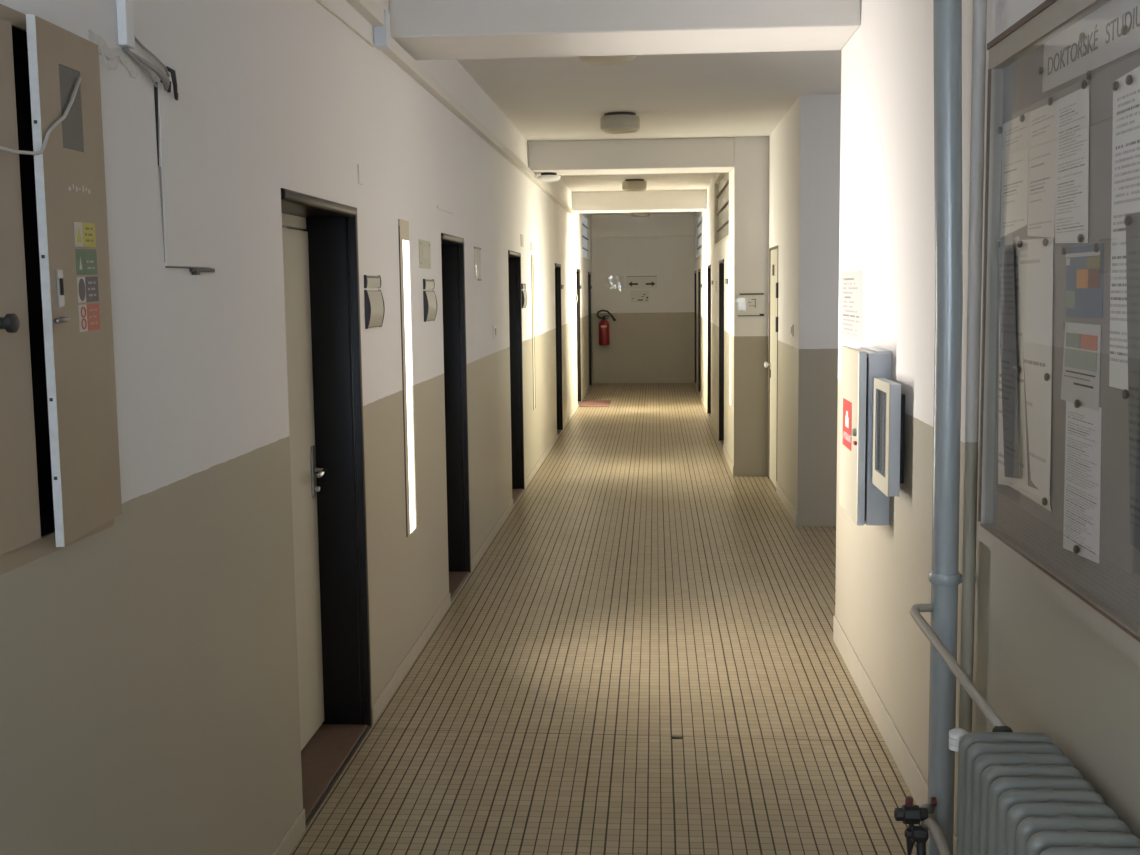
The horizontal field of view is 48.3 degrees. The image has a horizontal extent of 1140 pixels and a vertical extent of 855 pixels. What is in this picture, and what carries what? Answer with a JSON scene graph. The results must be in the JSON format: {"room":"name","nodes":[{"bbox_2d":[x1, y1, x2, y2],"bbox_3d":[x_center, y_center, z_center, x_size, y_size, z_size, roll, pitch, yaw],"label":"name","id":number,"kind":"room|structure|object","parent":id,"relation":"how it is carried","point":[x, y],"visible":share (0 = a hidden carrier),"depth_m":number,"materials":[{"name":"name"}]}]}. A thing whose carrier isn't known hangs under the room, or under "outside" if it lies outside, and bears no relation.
{"room":"school corridor","nodes":[
{"label":"school corridor","id":0,"kind":"room"},
{"bbox_2d":[0,0,592,854],"bbox_3d":[-0.583,-0.840,9.525,0.282,2.920,25.400,0,6,4],"label":"wall","id":1,"kind":"structure","parent":0,"point":[149,686],"depth_m":3.31,"materials":[{"name":"paint"}]},
{"bbox_2d":[0,4,121,574],"bbox_3d":[-1.024,-0.233,2.094,0.255,0.957,0.868,0,6,4],"label":"electrical cabinet","id":2,"kind":"object","parent":1,"relation":"attached to","point":[60,484],"visible":1,"depth_m":2.29,"materials":[{"name":"metal"}]},
{"bbox_2d":[0,76,81,154],"bbox_3d":[-0.917,-0.530,2.046,0.046,0.175,0.653,0,6,4],"label":"loose cable","id":3,"kind":"object","parent":2,"relation":"attached to","point":[64,116],"visible":1,"depth_m":2.21,"materials":[{"name":"plastic"}]},
{"bbox_2d":[88,30,151,79],"bbox_3d":[-0.919,-0.756,2.605,0.004,0.058,0.300,0,6,4],"label":"plaster","id":4,"kind":"object","parent":1,"relation":"attached to","point":[133,69],"visible":0.84,"depth_m":2.59,"materials":[{"name":"paint"}]},
{"bbox_2d":[116,0,134,48],"bbox_3d":[-0.913,-1.038,2.581,0.020,0.517,0.040,0,6,4],"label":"cable conduit","id":5,"kind":"object","parent":1,"relation":"attached to","point":[125,15],"visible":1,"depth_m":2.59,"materials":[{"name":"white plastic"}]},
{"bbox_2d":[100,37,177,100],"bbox_3d":[-0.899,-0.777,2.680,0.025,0.116,0.391,0,6,4],"label":"wires","id":6,"kind":"object","parent":5,"relation":"hanging from","point":[165,80],"visible":0.94,"depth_m":2.73,"materials":[{"name":"plastic"}]},
{"bbox_2d":[281,188,371,826],"bbox_3d":[-0.926,0.220,4.290,0.272,1.955,0.940,0,6,4],"label":"door","id":7,"kind":"structure","parent":1,"relation":"in","point":[320,237],"depth_m":4.67,"materials":[{"name":"black paint"}]},
{"bbox_2d":[315,0,374,46],"bbox_3d":[-1.026,-1.040,0.963,0.012,0.024,8.000,0,6,4],"label":"cable","id":8,"kind":"object","parent":1,"relation":"attached to","point":[320,2],"visible":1,"depth_m":4.46,"materials":[{"name":"plastic"}]},
{"bbox_2d":[357,164,363,184],"bbox_3d":[-0.776,-0.937,4.708,0.006,0.070,0.070,0,6,4],"label":"blank plate","id":9,"kind":"object","parent":1,"relation":"attached to","point":[359,167],"visible":1,"depth_m":4.69,"materials":[{"name":"white paint"}]},
{"bbox_2d":[364,275,384,328],"bbox_3d":[-0.753,-0.486,4.897,0.023,0.202,0.250,0,6,4],"label":"name plate","id":10,"kind":"object","parent":1,"relation":"attached to","point":[373,299],"visible":1,"depth_m":4.86,"materials":[{"name":"metal"}]},
{"bbox_2d":[398,219,414,537],"bbox_3d":[-0.732,-0.216,5.601,0.031,1.382,0.239,0,6,4],"label":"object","id":11,"kind":"structure","parent":1,"relation":"in","point":[403,226],"depth_m":5.59,"materials":[{"name":"white"}]},
{"bbox_2d":[419,239,430,268],"bbox_3d":[-0.688,-0.821,6.026,0.004,0.132,0.290,0,6,4],"label":"notice","id":12,"kind":"object","parent":1,"relation":"attached to","point":[424,246],"visible":1,"depth_m":6.01,"materials":[{"name":"beige paper"}]},
{"bbox_2d":[423,247,427,258],"bbox_3d":[-0.686,-0.828,6.035,0.001,0.055,0.140,0,6,4],"label":"picture","id":13,"kind":"object","parent":12,"relation":"attached to","point":[425,249],"depth_m":6.03},
{"bbox_2d":[423,279,436,321],"bbox_3d":[-0.672,-0.613,6.113,0.023,0.202,0.250,0,6,4],"label":"name plate","id":14,"kind":"object","parent":1,"relation":"attached to","point":[429,297],"visible":1,"depth_m":6.07,"materials":[{"name":"metal"}]},
{"bbox_2d":[272,380,593,854],"bbox_3d":[-0.434,0.575,9.671,0.008,0.070,25.400,0,6,4],"label":"baseboard","id":15,"kind":"structure","parent":1,"relation":"attached to","point":[293,835],"depth_m":5.72,"materials":[{"name":"beige paint"}]},
{"bbox_2d":[437,205,453,213],"bbox_3d":[-0.649,-1.135,6.624,0.005,0.015,0.500,0,6,4],"label":"remains","id":16,"kind":"object","parent":1,"relation":"attached to","point":[438,207],"visible":1,"depth_m":6.60,"materials":[{"name":"white paint"}]},
{"bbox_2d":[441,233,470,602],"bbox_3d":[-0.746,-0.070,6.979,0.272,1.945,0.760,0,6,4],"label":"door","id":17,"kind":"structure","parent":1,"relation":"in","point":[452,247],"depth_m":7.31,"materials":[{"name":"black paint"}]},
{"bbox_2d":[346,0,574,215],"bbox_3d":[-0.612,-1.765,6.854,0.052,0.138,19.900,0,6,4],"label":"duct","id":18,"kind":"object","parent":1,"relation":"attached to","point":[370,10],"visible":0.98,"depth_m":5.94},
{"bbox_2d":[474,247,481,280],"bbox_3d":[-0.567,-1.007,7.822,0.006,0.204,0.280,0,6,4],"label":"holder","id":19,"kind":"object","parent":1,"relation":"attached to","point":[477,256],"visible":1,"depth_m":7.81,"materials":[{"name":"white plastic"}]},
{"bbox_2d":[493,325,495,337],"bbox_3d":[-0.508,-0.650,8.603,0.014,0.080,0.080,0,6,4],"label":"light switch","id":20,"kind":"object","parent":1,"relation":"attached to","point":[494,327],"visible":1,"depth_m":8.57,"materials":[{"name":"white plastic"}]},
{"bbox_2d":[508,250,524,506],"bbox_3d":[-0.545,-0.401,9.992,0.272,1.945,0.855,0,6,4],"label":"door","id":21,"kind":"structure","parent":1,"relation":"in","point":[514,258],"depth_m":10.37,"materials":[{"name":"black paint"}]},
{"bbox_2d":[521,234,523,246],"bbox_3d":[-0.393,-1.535,10.434,0.005,0.100,0.180,0,6,4],"label":"blank plate","id":22,"kind":"object","parent":1,"relation":"attached to","point":[522,239],"visible":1,"depth_m":10.44,"materials":[{"name":"plastic"}]},
{"bbox_2d":[521,283,526,307],"bbox_3d":[-0.377,-1.091,10.517,0.023,0.202,0.250,0,6,4],"label":"name plate","id":23,"kind":"object","parent":1,"relation":"attached to","point":[523,286],"visible":1,"depth_m":10.45,"materials":[{"name":"metal"}]},
{"bbox_2d":[531,255,534,409],"bbox_3d":[-0.345,-0.852,11.394,0.031,1.382,0.239,0,6,4],"label":"wall mirror","id":24,"kind":"object","parent":1,"relation":"in","point":[532,261],"depth_m":11.39,"materials":[{"name":"mirror"}]},
{"bbox_2d":[555,263,562,436],"bbox_3d":[-0.251,-0.878,14.379,0.272,1.935,0.820,0,6,4],"label":"door","id":25,"kind":"structure","parent":1,"relation":"in","point":[557,266],"depth_m":14.74,"materials":[{"name":"black paint"}]},
{"bbox_2d":[573,266,574,362],"bbox_3d":[0.045,-1.491,17.216,0.031,1.382,0.239,0,6,4],"label":"window","id":26,"kind":"structure","parent":1,"relation":"in","point":[573,266],"depth_m":17.20,"materials":[{"name":"white"}]},
{"bbox_2d":[575,289,577,303],"bbox_3d":[0.090,-1.806,17.485,0.023,0.202,0.250,0,6,4],"label":"name plate","id":27,"kind":"object","parent":1,"relation":"attached to","point":[576,295],"visible":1,"depth_m":17.37,"materials":[{"name":"metal"}]},
{"bbox_2d":[576,268,580,405],"bbox_3d":[-0.001,-1.289,18.118,0.272,1.935,0.780,0,6,4],"label":"door","id":28,"kind":"structure","parent":1,"relation":"in","point":[577,270],"depth_m":18.47,"materials":[{"name":"black paint"}]},
{"bbox_2d":[582,213,589,261],"bbox_3d":[0.230,-3.038,20.269,0.056,0.740,2.300,0,6,4],"label":"window","id":29,"kind":"structure","parent":1,"relation":"in","point":[585,218],"depth_m":20.85,"materials":[{"name":"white glass"}]},
{"bbox_2d":[588,272,591,387],"bbox_3d":[0.206,-1.626,21.207,0.272,1.930,0.750,0,6,4],"label":"door","id":30,"kind":"structure","parent":1,"relation":"in","point":[589,273],"depth_m":21.52,"materials":[{"name":"black paint"}]},
{"bbox_2d":[290,383,926,854],"bbox_3d":[1.650,0.628,9.562,4.800,0.060,25.850,0,6,4],"label":"floor","id":31,"kind":"structure","parent":0,"point":[639,593],"depth_m":5.24,"materials":[{"name":"tile"}]},
{"bbox_2d":[579,400,610,406],"bbox_3d":[0.368,-0.344,18.293,0.415,0.010,0.950,0,6,4],"label":"doormat","id":32,"kind":"object","parent":31,"relation":"on","point":[585,403],"visible":1,"depth_m":18.25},
{"bbox_2d":[949,728,1139,854],"bbox_3d":[0.850,1.056,2.013,0.209,0.745,1.345,0,6,4],"label":"radiator","id":33,"kind":"object","parent":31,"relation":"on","point":[1019,794],"visible":1,"depth_m":2.33,"materials":[{"name":"grey metal"}]},
{"bbox_2d":[592,236,694,377],"bbox_3d":[1.433,-2.240,22.142,2.700,2.920,0.200,0,6,4],"label":"wall","id":34,"kind":"structure","parent":0,"point":[655,338],"depth_m":22.07,"materials":[{"name":"paint"}]},
{"bbox_2d":[596,310,615,344],"bbox_3d":[0.634,-1.738,22.042,0.346,0.618,0.210,0,6,4],"label":"fire extinguisher","id":35,"kind":"object","parent":34,"relation":"attached to","point":[604,327],"visible":1,"depth_m":21.97,"materials":[{"name":"red metal"}]},
{"bbox_2d":[606,275,623,291],"bbox_3d":[0.789,-2.500,22.052,0.310,0.302,0.008,0,6,4],"label":"holder","id":36,"kind":"object","parent":34,"relation":"attached to","point":[614,282],"visible":1,"depth_m":22.05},
{"bbox_2d":[631,290,648,302],"bbox_3d":[1.216,-2.273,22.050,0.320,0.210,0.004,0,6,4],"label":"notice","id":37,"kind":"object","parent":34,"relation":"attached to","point":[642,296],"visible":1,"depth_m":22.05,"materials":[{"name":"paper"}]},
{"bbox_2d":[626,275,656,288],"bbox_3d":[1.243,-2.522,22.020,0.540,0.220,0.006,0,6,4],"label":"direction sign","id":38,"kind":"object","parent":34,"relation":"attached to","point":[632,282],"visible":1,"depth_m":22.02,"materials":[{"name":"plastic"}]},
{"bbox_2d":[593,377,694,382],"bbox_3d":[1.289,-0.827,22.201,1.772,0.100,0.010,0,6,4],"label":"baseboard","id":39,"kind":"structure","parent":34,"relation":"attached to","point":[624,379],"depth_m":22.19,"materials":[{"name":"beige paint"}]},
{"bbox_2d":[457,50,840,214],"bbox_3d":[1.614,-2.379,9.234,4.800,0.150,25.850,0,6,4],"label":"ceiling","id":40,"kind":"structure","parent":0,"point":[740,94],"depth_m":8.36,"materials":[{"name":"white paint"}]},
{"bbox_2d":[579,55,635,64],"bbox_3d":[0.188,-1.913,6.412,0.290,0.132,0.290,0,6,4],"label":"ceiling lamp","id":41,"kind":"object","parent":40,"relation":"attached to","point":[617,59],"visible":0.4,"depth_m":6.38,"materials":[{"name":"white glass"}]},
{"bbox_2d":[600,112,639,133],"bbox_3d":[0.367,-2.231,9.309,0.290,0.132,0.290,0,6,4],"label":"ceiling lamp","id":42,"kind":"object","parent":40,"relation":"attached to","point":[612,122],"visible":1,"depth_m":9.20,"materials":[{"name":"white glass"}]},
{"bbox_2d":[389,0,860,59],"bbox_3d":[0.229,-1.757,5.433,1.923,0.230,0.530,0,6,4],"label":"ceiling beam","id":43,"kind":"structure","parent":40,"relation":"attached to","point":[425,29],"depth_m":5.21,"materials":[{"name":"white paint"}]},
{"bbox_2d":[528,137,733,175],"bbox_3d":[0.537,-2.375,11.157,1.772,0.250,0.520,0,6,4],"label":"ceiling beam","id":44,"kind":"structure","parent":40,"relation":"attached to","point":[675,155],"depth_m":10.91,"materials":[{"name":"white paint"}]},
{"bbox_2d":[537,172,559,181],"bbox_3d":[-0.186,-2.210,11.213,0.204,0.072,0.204,0,6,4],"label":"ceiling lamp","id":45,"kind":"object","parent":44,"relation":"attached to","point":[546,176],"visible":1,"depth_m":11.14,"materials":[{"name":"white plastic"}]},
{"bbox_2d":[622,179,646,191],"bbox_3d":[0.760,-2.852,14.961,0.290,0.132,0.290,0,6,4],"label":"ceiling lamp","id":46,"kind":"object","parent":40,"relation":"attached to","point":[632,185],"visible":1,"depth_m":14.85,"materials":[{"name":"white glass"}]},
{"bbox_2d":[572,190,706,212],"bbox_3d":[0.922,-3.007,16.909,1.772,0.250,0.520,0,6,4],"label":"ceiling beam","id":47,"kind":"structure","parent":40,"relation":"attached to","point":[654,200],"depth_m":16.66,"materials":[{"name":"white paint"}]},
{"bbox_2d":[632,212,649,216],"bbox_3d":[1.140,-3.451,20.415,0.290,0.132,0.290,0,6,4],"label":"ceiling lamp","id":48,"kind":"object","parent":40,"relation":"attached to","point":[634,214],"visible":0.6,"depth_m":20.31,"materials":[{"name":"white glass"}]},
{"bbox_2d":[591,213,694,236],"bbox_3d":[1.254,-3.486,21.866,1.772,0.380,0.100,0,6,4],"label":"ceiling beam","id":49,"kind":"structure","parent":40,"relation":"attached to","point":[657,224],"depth_m":21.82,"materials":[{"name":"white paint"}]},
{"bbox_2d":[694,136,768,475],"bbox_3d":[2.059,-1.629,16.470,0.544,2.920,11.100,0,6,4],"label":"wall","id":50,"kind":"structure","parent":0,"point":[746,418],"depth_m":11.06,"materials":[{"name":"paint"}]},
{"bbox_2d":[694,271,695,384],"bbox_3d":[2.246,-1.676,21.444,0.272,1.930,0.800,0,6,4],"label":"door","id":51,"kind":"structure","parent":50,"relation":"in","point":[694,271],"depth_m":21.81,"materials":[{"name":"black paint"}]},
{"bbox_2d":[696,211,700,259],"bbox_3d":[2.045,-3.025,19.948,0.056,0.740,2.700,0,6,4],"label":"window","id":52,"kind":"structure","parent":50,"relation":"in","point":[698,215],"depth_m":20.81,"materials":[{"name":"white glass"}]},
{"bbox_2d":[698,269,700,394],"bbox_3d":[2.122,-1.472,19.584,0.272,1.930,0.850,0,6,4],"label":"door","id":53,"kind":"structure","parent":50,"relation":"in","point":[699,342],"depth_m":20.00,"materials":[{"name":"black paint"}]},
{"bbox_2d":[707,264,710,418],"bbox_3d":[1.884,-1.082,16.038,0.272,1.930,0.900,0,6,4],"label":"door","id":54,"kind":"structure","parent":50,"relation":"in","point":[708,266],"depth_m":16.45,"materials":[{"name":"black paint"}]},
{"bbox_2d":[696,382,733,475],"bbox_3d":[1.768,-0.167,16.145,0.008,0.090,10.097,0,6,4],"label":"baseboard","id":55,"kind":"structure","parent":50,"relation":"attached to","point":[725,452],"depth_m":13.88,"materials":[{"name":"beige paint"}]},
{"bbox_2d":[714,172,728,247],"bbox_3d":[1.589,-2.286,13.133,0.056,0.760,2.920,0,6,4],"label":"window","id":56,"kind":"structure","parent":50,"relation":"in","point":[721,183],"depth_m":13.66,"materials":[{"name":"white glass"}]},
{"bbox_2d":[719,259,723,449],"bbox_3d":[1.687,-0.758,13.082,0.272,1.930,0.900,0,6,4],"label":"door","id":57,"kind":"structure","parent":50,"relation":"in","point":[721,262],"depth_m":13.50,"materials":[{"name":"black paint"}]},
{"bbox_2d":[730,253,730,404],"bbox_3d":[1.474,-0.889,11.530,0.031,1.382,0.259,0,6,4],"label":"window","id":58,"kind":"structure","parent":50,"relation":"in","point":[730,253],"depth_m":11.63,"materials":[{"name":"white"}]},
{"bbox_2d":[735,293,766,315],"bbox_3d":[1.563,-1.060,10.965,0.270,0.196,0.010,0,6,4],"label":"holder","id":59,"kind":"object","parent":50,"relation":"attached to","point":[746,304],"visible":1,"depth_m":10.97,"materials":[{"name":"plastic"}]},
{"bbox_2d":[768,100,796,506],"bbox_3d":[1.768,-0.911,9.914,0.250,2.920,2.100,0,6,4],"label":"wall","id":60,"kind":"structure","parent":0,"point":[782,141],"depth_m":9.57,"materials":[{"name":"paint"}]},
{"bbox_2d":[764,245,777,486],"bbox_3d":[1.685,-0.501,10.520,0.099,1.975,0.780,0,6,4],"label":"door","id":61,"kind":"structure","parent":60,"relation":"in","point":[773,251],"depth_m":10.58,"materials":[{"name":"beige paint"}]},
{"bbox_2d":[776,481,796,525],"bbox_3d":[1.619,0.558,9.516,0.008,0.090,1.470,0,6,4],"label":"baseboard","id":62,"kind":"structure","parent":60,"relation":"attached to","point":[780,492],"depth_m":9.44,"materials":[{"name":"beige paint"}]},
{"bbox_2d":[791,325,793,335],"bbox_3d":[1.576,-0.690,9.014,0.014,0.080,0.080,0,6,4],"label":"light switch","id":63,"kind":"object","parent":60,"relation":"attached to","point":[792,326],"visible":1,"depth_m":8.98,"materials":[{"name":"white plastic"}]},
{"bbox_2d":[794,94,840,525],"bbox_3d":[2.675,-0.788,8.683,2.224,2.920,0.250,0,6,4],"label":"wall","id":64,"kind":"structure","parent":0,"point":[818,116],"depth_m":8.63,"materials":[{"name":"paint"}]},
{"bbox_2d":[894,796,950,854],"bbox_3d":[0.919,1.145,3.170,0.116,0.314,0.456,-1,6,-2],"label":"valve","id":65,"kind":"object","parent":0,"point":[910,814],"visible":1,"depth_m":3.32,"materials":[{"name":"black metal"}]},
{"bbox_2d":[835,0,1139,838],"bbox_3d":[1.047,0.039,1.280,0.250,2.920,9.070,0,6,4],"label":"wall","id":66,"kind":"structure","parent":0,"point":[1040,668],"depth_m":4.03,"materials":[{"name":"paint"}]},
{"bbox_2d":[841,270,862,342],"bbox_3d":[1.196,-0.518,5.393,0.001,0.293,0.610,0,6,4],"label":"poster","id":67,"kind":"object","parent":66,"relation":"attached to","point":[851,281],"visible":1,"depth_m":5.37,"materials":[{"name":"paper"}]},
{"bbox_2d":[839,346,891,524],"bbox_3d":[1.088,0.018,4.717,0.130,0.625,0.442,0,6,4],"label":"upper cabinet","id":68,"kind":"object","parent":66,"relation":"attached to","point":[859,497],"visible":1,"depth_m":4.54,"materials":[{"name":"beige metal"}]},
{"bbox_2d":[872,377,904,496],"bbox_3d":[1.092,0.027,4.327,0.069,0.375,0.312,0,6,4],"label":"box","id":69,"kind":"object","parent":66,"relation":"attached to","point":[888,399],"visible":1,"depth_m":4.25,"materials":[{"name":"beige metal"}]},
{"bbox_2d":[833,615,955,854],"bbox_3d":[0.935,1.431,1.444,0.008,0.120,9.076,0,6,4],"label":"baseboard","id":70,"kind":"structure","parent":66,"relation":"attached to","point":[905,762],"depth_m":4.62,"materials":[{"name":"beige paint"}]},
{"bbox_2d":[927,0,975,854],"bbox_3d":[0.979,-0.177,3.271,0.149,2.919,0.085,0,6,4],"label":"riser pipe","id":71,"kind":"object","parent":66,"relation":"attached to","point":[945,577],"visible":0.97,"depth_m":3.26,"materials":[{"name":"grey metal"}]},
{"bbox_2d":[910,604,1012,731],"bbox_3d":[0.908,0.559,2.995,0.062,0.118,0.723,0,6,2],"label":"pipe","id":72,"kind":"object","parent":71,"relation":"attached to","point":[980,701],"visible":0.84,"depth_m":2.95,"materials":[{"name":"metal"}]},
{"bbox_2d":[956,0,986,840],"bbox_3d":[1.018,-0.180,3.211,0.038,2.898,0.033,0,6,4],"label":"riser pipe","id":73,"kind":"object","parent":66,"relation":"attached to","point":[979,27],"visible":0.76,"depth_m":3.20,"materials":[{"name":"metal"}]},
{"bbox_2d":[977,0,1139,665],"bbox_3d":[0.949,-0.202,2.026,0.043,1.199,2.149,0,6,4],"label":"notice board","id":74,"kind":"object","parent":66,"relation":"attached to","point":[1105,595],"visible":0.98,"depth_m":2.58,"materials":[{"name":"grey"}]},
{"bbox_2d":[997,235,1018,477],"bbox_3d":[1.012,-0.162,2.936,0.005,0.559,0.246,0,6,4],"label":"notice sheet","id":75,"kind":"object","parent":74,"relation":"attached to","point":[1006,276],"visible":1,"depth_m":2.92,"materials":[{"name":"paper"}]},
{"bbox_2d":[998,236,1027,485],"bbox_3d":[1.021,-0.144,2.927,0.002,0.586,0.290,0,6,4],"label":"notice sheet","id":76,"kind":"object","parent":74,"relation":"attached to","point":[1023,470],"visible":0.48,"depth_m":2.88,"materials":[{"name":"paper"}]},
{"bbox_2d":[1000,112,1029,237],"bbox_3d":[1.018,-0.573,2.908,0.002,0.266,0.222,0,6,4],"label":"notice sheet","id":77,"kind":"object","parent":74,"relation":"attached to","point":[1015,137],"visible":1,"depth_m":2.90,"materials":[{"name":"paper"}]},
{"bbox_2d":[1016,366,1021,373],"bbox_3d":[1.007,-0.129,2.847,0.009,0.017,0.017,0,6,4],"label":"pushpin","id":78,"kind":"object","parent":74,"relation":"attached to","point":[1018,369],"visible":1,"depth_m":2.84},
{"bbox_2d":[1020,114,1024,121],"bbox_3d":[1.002,-0.685,2.812,0.009,0.017,0.017,0,6,4],"label":"pushpin","id":79,"kind":"object","parent":74,"relation":"attached to","point":[1022,117],"visible":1,"depth_m":2.81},
{"bbox_2d":[999,479,1051,511],"bbox_3d":[1.014,0.135,2.849,0.005,0.035,0.420,0,6,4],"label":"notice sheet","id":80,"kind":"object","parent":74,"relation":"attached to","point":[1034,494],"visible":1,"depth_m":2.78,"materials":[{"name":"paper"}]},
{"bbox_2d":[1017,238,1052,498],"bbox_3d":[1.005,-0.137,2.762,0.005,0.546,0.300,0,6,4],"label":"notice sheet","id":81,"kind":"object","parent":74,"relation":"attached to","point":[1035,260],"visible":1,"depth_m":2.72,"materials":[{"name":"paper"}]},
{"bbox_2d":[1017,240,1022,247],"bbox_3d":[1.004,-0.410,2.835,0.009,0.017,0.017,0,6,4],"label":"pushpin","id":82,"kind":"object","parent":81,"relation":"attached to","point":[1019,243],"visible":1,"depth_m":2.83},
{"bbox_2d":[1038,67,1043,74],"bbox_3d":[0.992,-0.751,2.676,0.009,0.017,0.017,0,6,4],"label":"pushpin","id":83,"kind":"object","parent":74,"relation":"attached to","point":[1040,69],"visible":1,"depth_m":2.67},
{"bbox_2d":[1028,101,1056,237],"bbox_3d":[1.003,-0.541,2.700,0.002,0.281,0.200,0,6,4],"label":"notice sheet","id":84,"kind":"object","parent":74,"relation":"attached to","point":[1042,120],"visible":0.99,"depth_m":2.69,"materials":[{"name":"paper"}]},
{"bbox_2d":[1042,498,1046,505],"bbox_3d":[0.995,0.155,2.663,0.009,0.017,0.017,0,6,4],"label":"pushpin","id":85,"kind":"object","parent":74,"relation":"attached to","point":[1044,500],"visible":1,"depth_m":2.66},
{"bbox_2d":[1043,238,1047,245],"bbox_3d":[0.992,-0.386,2.649,0.009,0.017,0.017,0,6,4],"label":"pushpin","id":86,"kind":"object","parent":74,"relation":"attached to","point":[1045,240],"visible":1,"depth_m":2.64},
{"bbox_2d":[1044,373,1049,380],"bbox_3d":[0.993,-0.105,2.644,0.009,0.017,0.017,0,6,4],"label":"pushpin","id":87,"kind":"object","parent":74,"relation":"attached to","point":[1046,375],"visible":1,"depth_m":2.64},
{"bbox_2d":[1047,97,1052,105],"bbox_3d":[0.988,-0.671,2.612,0.009,0.017,0.017,0,6,4],"label":"pushpin","id":88,"kind":"object","parent":74,"relation":"attached to","point":[1050,99],"visible":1,"depth_m":2.61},
{"bbox_2d":[1061,247,1066,254],"bbox_3d":[0.984,-0.352,2.529,0.009,0.017,0.017,0,6,4],"label":"pushpin","id":89,"kind":"object","parent":74,"relation":"attached to","point":[1063,249],"visible":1,"depth_m":2.52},
{"bbox_2d":[1055,85,1088,242],"bbox_3d":[0.988,-0.509,2.501,0.002,0.297,0.216,0,6,4],"label":"notice sheet","id":90,"kind":"object","parent":74,"relation":"attached to","point":[1072,119],"visible":0.99,"depth_m":2.50,"materials":[{"name":"paper"}]},
{"bbox_2d":[1073,545,1079,553],"bbox_3d":[0.982,0.237,2.464,0.009,0.017,0.017,0,6,4],"label":"pushpin","id":91,"kind":"object","parent":74,"relation":"attached to","point":[1076,549],"visible":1,"depth_m":2.46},
{"bbox_2d":[1074,399,1080,407],"bbox_3d":[0.980,-0.046,2.454,0.009,0.017,0.017,0,6,4],"label":"pushpin","id":92,"kind":"object","parent":74,"relation":"attached to","point":[1077,403],"visible":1,"depth_m":2.45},
{"bbox_2d":[1077,234,1083,242],"bbox_3d":[0.977,-0.362,2.430,0.009,0.017,0.017,0,6,4],"label":"pushpin","id":93,"kind":"object","parent":74,"relation":"attached to","point":[1080,238],"visible":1,"depth_m":2.42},
{"bbox_2d":[1061,322,1100,411],"bbox_3d":[0.988,-0.121,2.462,0.002,0.160,0.223,0,6,4],"label":"card","id":94,"kind":"object","parent":74,"relation":"attached to","point":[1081,355],"visible":1,"depth_m":2.45,"materials":[{"name":"paper"}]},
{"bbox_2d":[1063,401,1101,563],"bbox_3d":[0.990,0.104,2.457,0.002,0.303,0.218,0,6,4],"label":"notice sheet","id":95,"kind":"object","parent":74,"relation":"attached to","point":[1082,484],"visible":0.98,"depth_m":2.45,"materials":[{"name":"paper"}]},
{"bbox_2d":[1079,32,1085,41],"bbox_3d":[0.975,-0.743,2.416,0.009,0.017,0.017,0,6,4],"label":"pushpin","id":96,"kind":"object","parent":74,"relation":"attached to","point":[1082,36],"visible":1,"depth_m":2.41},
{"bbox_2d":[1081,80,1086,88],"bbox_3d":[0.975,-0.650,2.407,0.009,0.017,0.017,0,6,4],"label":"pushpin","id":97,"kind":"object","parent":74,"relation":"attached to","point":[1083,82],"visible":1,"depth_m":2.40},
{"bbox_2d":[1065,243,1103,317],"bbox_3d":[0.987,-0.280,2.443,0.002,0.140,0.220,0,6,4],"label":"flyer","id":98,"kind":"object","parent":74,"relation":"attached to","point":[1084,266],"visible":0.99,"depth_m":2.43,"materials":[{"name":"paper"}]},
{"bbox_2d":[1086,71,1092,79],"bbox_3d":[0.973,-0.659,2.378,0.009,0.017,0.017,0,6,4],"label":"pushpin","id":99,"kind":"object","parent":74,"relation":"attached to","point":[1089,74],"visible":1,"depth_m":2.37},
{"bbox_2d":[1042,0,1139,92],"bbox_3d":[0.982,-0.727,2.385,0.002,0.116,0.619,0,6,4],"label":"sign","id":100,"kind":"object","parent":74,"relation":"attached to","point":[1066,58],"visible":0.94,"depth_m":2.39,"materials":[{"name":"paper"}]},
{"bbox_2d":[1093,243,1099,251],"bbox_3d":[0.972,-0.332,2.342,0.009,0.017,0.017,0,6,4],"label":"pushpin","id":101,"kind":"object","parent":74,"relation":"attached to","point":[1096,247],"visible":1,"depth_m":2.34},
{"bbox_2d":[1112,81,1118,90],"bbox_3d":[0.964,-0.603,2.242,0.009,0.017,0.017,0,6,4],"label":"pushpin","id":102,"kind":"object","parent":74,"relation":"attached to","point":[1115,85],"visible":1,"depth_m":2.24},
{"bbox_2d":[1109,66,1139,389],"bbox_3d":[0.970,-0.341,2.188,0.002,0.558,0.243,0,6,4],"label":"notice sheet","id":103,"kind":"object","parent":74,"relation":"attached to","point":[1126,100],"visible":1,"depth_m":2.24,"materials":[{"name":"paper"}]},
{"bbox_2d":[1121,25,1127,34],"bbox_3d":[0.960,-0.688,2.198,0.009,0.017,0.017,0,6,4],"label":"pushpin","id":104,"kind":"object","parent":74,"relation":"attached to","point":[1124,30],"visible":1,"depth_m":2.19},
{"bbox_2d":[1122,389,1128,398],"bbox_3d":[0.963,-0.058,2.203,0.009,0.017,0.017,0,6,4],"label":"pushpin","id":105,"kind":"object","parent":74,"relation":"attached to","point":[1125,394],"visible":1,"depth_m":2.20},
{"bbox_2d":[1124,216,1131,225],"bbox_3d":[0.961,-0.356,2.187,0.009,0.017,0.017,0,6,4],"label":"pushpin","id":106,"kind":"object","parent":74,"relation":"attached to","point":[1127,221],"visible":1,"depth_m":2.18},
{"bbox_2d":[1125,75,1132,84],"bbox_3d":[0.959,-0.596,2.178,0.009,0.017,0.017,0,6,4],"label":"pushpin","id":107,"kind":"object","parent":74,"relation":"attached to","point":[1129,79],"visible":1,"depth_m":2.17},
{"bbox_2d":[1126,212,1139,549],"bbox_3d":[0.965,-0.073,2.136,0.002,0.579,0.222,0,6,4],"label":"notice sheet","id":108,"kind":"object","parent":74,"relation":"attached to","point":[1133,230],"visible":1,"depth_m":2.18,"materials":[{"name":"paper"}]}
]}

